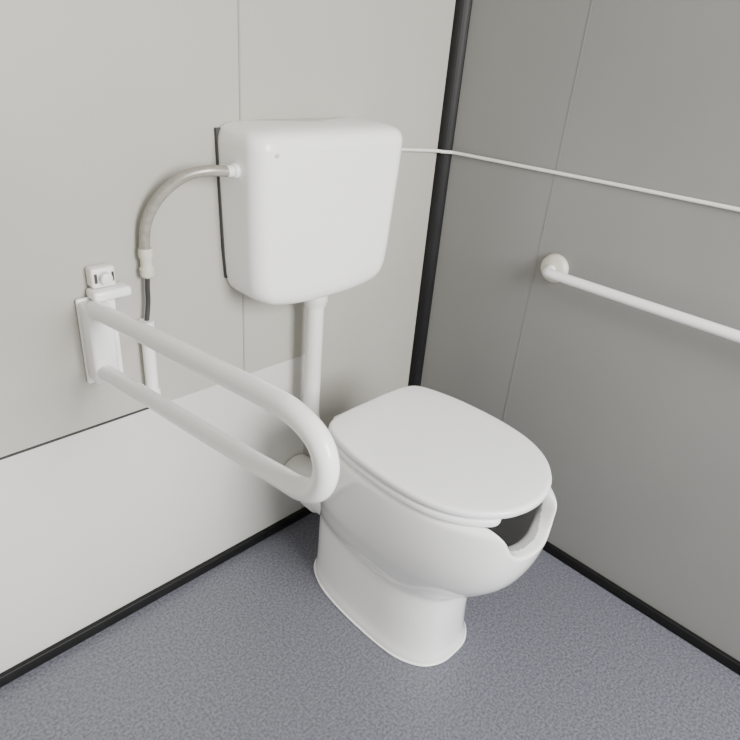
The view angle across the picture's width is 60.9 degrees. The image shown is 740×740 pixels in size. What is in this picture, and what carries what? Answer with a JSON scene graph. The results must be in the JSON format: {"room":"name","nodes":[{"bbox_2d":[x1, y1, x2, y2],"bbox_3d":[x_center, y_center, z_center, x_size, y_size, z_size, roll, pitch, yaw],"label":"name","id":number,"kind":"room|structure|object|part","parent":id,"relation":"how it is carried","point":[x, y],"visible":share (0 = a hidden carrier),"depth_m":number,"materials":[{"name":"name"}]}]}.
{"room":"public restroom","nodes":[
{"label":"public restroom","id":0,"kind":"room"},
{"bbox_2d":[0,0,455,507],"bbox_3d":[-0.489,-0.471,1.083,2.050,2.400,0.050,-22,38,-40],"label":"wall","id":1,"kind":"structure","parent":0,"point":[103,102],"depth_m":1.23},
{"bbox_2d":[0,407,148,459],"bbox_3d":[-0.856,0.231,1.058,1.100,0.004,0.003,-22,38,-40],"label":"trim","id":2,"kind":"structure","parent":1,"relation":"attached to","point":[146,408],"depth_m":1.28,"materials":[{"name":"rubber"}]},
{"bbox_2d":[85,263,115,288],"bbox_3d":[-0.502,-0.175,1.181,0.046,0.039,0.042,-22,38,-40],"label":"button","id":3,"kind":"object","parent":1,"relation":"attached to","point":[103,274],"visible":1,"depth_m":1.17,"materials":[{"name":"white plastic"}]},
{"bbox_3d":[-0.492,-0.171,1.174,0.024,0.024,0.016,-22,38,-40],"label":"knob","id":4,"kind":"part","parent":3,"relation":"part of","materials":[{"name":"white plastic"}]},
{"bbox_2d":[0,355,304,672],"bbox_3d":[-0.730,0.420,1.329,1.522,0.564,0.001,-22,38,-40],"label":"wall panel","id":5,"kind":"object","parent":1,"relation":"attached to","point":[93,521],"depth_m":1.46,"materials":[{"name":"white plastic"}]},
{"bbox_2d":[0,507,312,687],"bbox_3d":[-0.578,0.590,1.605,2.000,0.030,0.014,-22,38,-40],"label":"baseboard","id":6,"kind":"structure","parent":1,"relation":"attached to","point":[72,640],"depth_m":1.59,"materials":[{"name":"black plastic"}]},
{"bbox_2d":[75,281,339,503],"bbox_3d":[-0.275,0.037,1.023,0.096,0.254,0.708,-22,38,-40],"label":"grab rail","id":7,"kind":"object","parent":1,"relation":"attached to","point":[100,323],"visible":1,"depth_m":0.93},
{"bbox_3d":[-0.531,-0.062,1.242,0.074,0.181,0.010,-22,38,-40],"label":"wall plate","id":8,"kind":"part","parent":7,"relation":"part of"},
{"bbox_2d":[237,0,244,370],"bbox_3d":[-0.237,-0.796,1.127,0.004,1.830,0.002,-22,38,-40],"label":"trim","id":9,"kind":"structure","parent":1,"relation":"attached to","point":[238,1],"depth_m":1.25,"materials":[{"name":"white plastic"}]},
{"bbox_2d":[214,117,401,304],"bbox_3d":[-0.128,-0.353,1.423,0.451,0.384,0.143,-22,38,-40],"label":"cistern","id":10,"kind":"object","parent":1,"relation":"attached to","point":[306,204],"visible":0.99,"depth_m":1.33,"materials":[{"name":"plastic"}]},
{"bbox_2d":[138,165,229,394],"bbox_3d":[-0.381,-0.157,1.298,0.195,0.514,0.034,-9,31,-25],"label":"supply hose","id":11,"kind":"object","parent":10,"relation":"attached to","point":[145,252],"visible":0.94,"depth_m":1.21,"materials":[{"name":"plastic"}]},
{"bbox_3d":[-0.105,-0.506,1.349,0.428,0.041,0.142,-22,38,-40],"label":"lid","id":12,"kind":"part","parent":10,"relation":"part of","materials":[{"name":"plastic"}]},
{"bbox_2d":[303,296,327,417],"bbox_3d":[-0.117,0.011,1.598,0.060,0.418,0.147,-22,38,-40],"label":"pipe","id":13,"kind":"object","parent":10,"relation":"attached to","point":[314,310],"visible":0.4,"depth_m":1.58,"materials":[{"name":"white plastic"}]},
{"bbox_2d":[408,0,472,385],"bbox_3d":[0.218,-0.728,1.682,0.030,2.400,0.030,-22,38,-40],"label":"trim","id":14,"kind":"structure","parent":1,"relation":"attached to","point":[462,12],"depth_m":1.78,"materials":[{"name":"black plastic"}]},
{"bbox_2d":[0,512,739,739],"bbox_3d":[0.310,1.111,0.865,2.100,0.050,2.650,-22,38,-40],"label":"floor","id":15,"kind":"structure","parent":0,"point":[252,647],"depth_m":1.50,"materials":[{"name":"plastic"}]},
{"bbox_2d":[285,386,556,666],"bbox_3d":[0.057,0.361,1.572,0.372,0.564,0.764,-22,38,-40],"label":"toilet","id":16,"kind":"object","parent":15,"relation":"on","point":[437,502],"visible":0.93,"depth_m":1.35,"materials":[{"name":"white ceramic"}]},
{"bbox_3d":[0.152,0.182,1.391,0.370,0.020,0.443,-22,38,-40],"label":"seat","id":17,"kind":"part","parent":16,"relation":"part of","materials":[{"name":"plastic"}]},
{"bbox_3d":[0.164,0.168,1.372,0.372,0.020,0.473,-22,38,-40],"label":"lid","id":18,"kind":"part","parent":16,"relation":"part of","materials":[{"name":"plastic"}]},
{"bbox_2d":[421,0,739,660],"bbox_3d":[1.150,-0.246,0.939,0.050,2.400,2.600,-22,38,-40],"label":"wall","id":19,"kind":"structure","parent":0,"point":[633,414],"depth_m":1.55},
{"bbox_2d":[502,0,592,421],"bbox_3d":[0.469,-0.614,1.481,0.001,2.370,0.003,-22,38,-40],"label":"trim","id":20,"kind":"structure","parent":19,"relation":"attached to","point":[592,0],"depth_m":1.58,"materials":[{"name":"grey plastic"}]},
{"bbox_2d":[401,148,739,211],"bbox_3d":[0.772,-0.221,1.091,0.300,0.035,1.895,-22,38,-40],"label":"cable","id":21,"kind":"object","parent":19,"relation":"attached to","point":[684,198],"visible":0.84,"depth_m":1.49,"materials":[{"name":"white plastic"}]},
{"bbox_2d":[541,253,739,342],"bbox_3d":[0.710,-0.114,1.385,0.067,0.076,0.802,-22,38,-40],"label":"grab bar","id":22,"kind":"object","parent":19,"relation":"attached to","point":[554,267],"visible":1,"depth_m":1.45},
{"bbox_2d":[543,541,739,674],"bbox_3d":[1.033,0.805,1.476,0.014,0.030,2.600,-22,38,-40],"label":"baseboard","id":23,"kind":"structure","parent":19,"relation":"attached to","point":[646,609],"depth_m":1.71,"materials":[{"name":"black plastic"}]}
]}

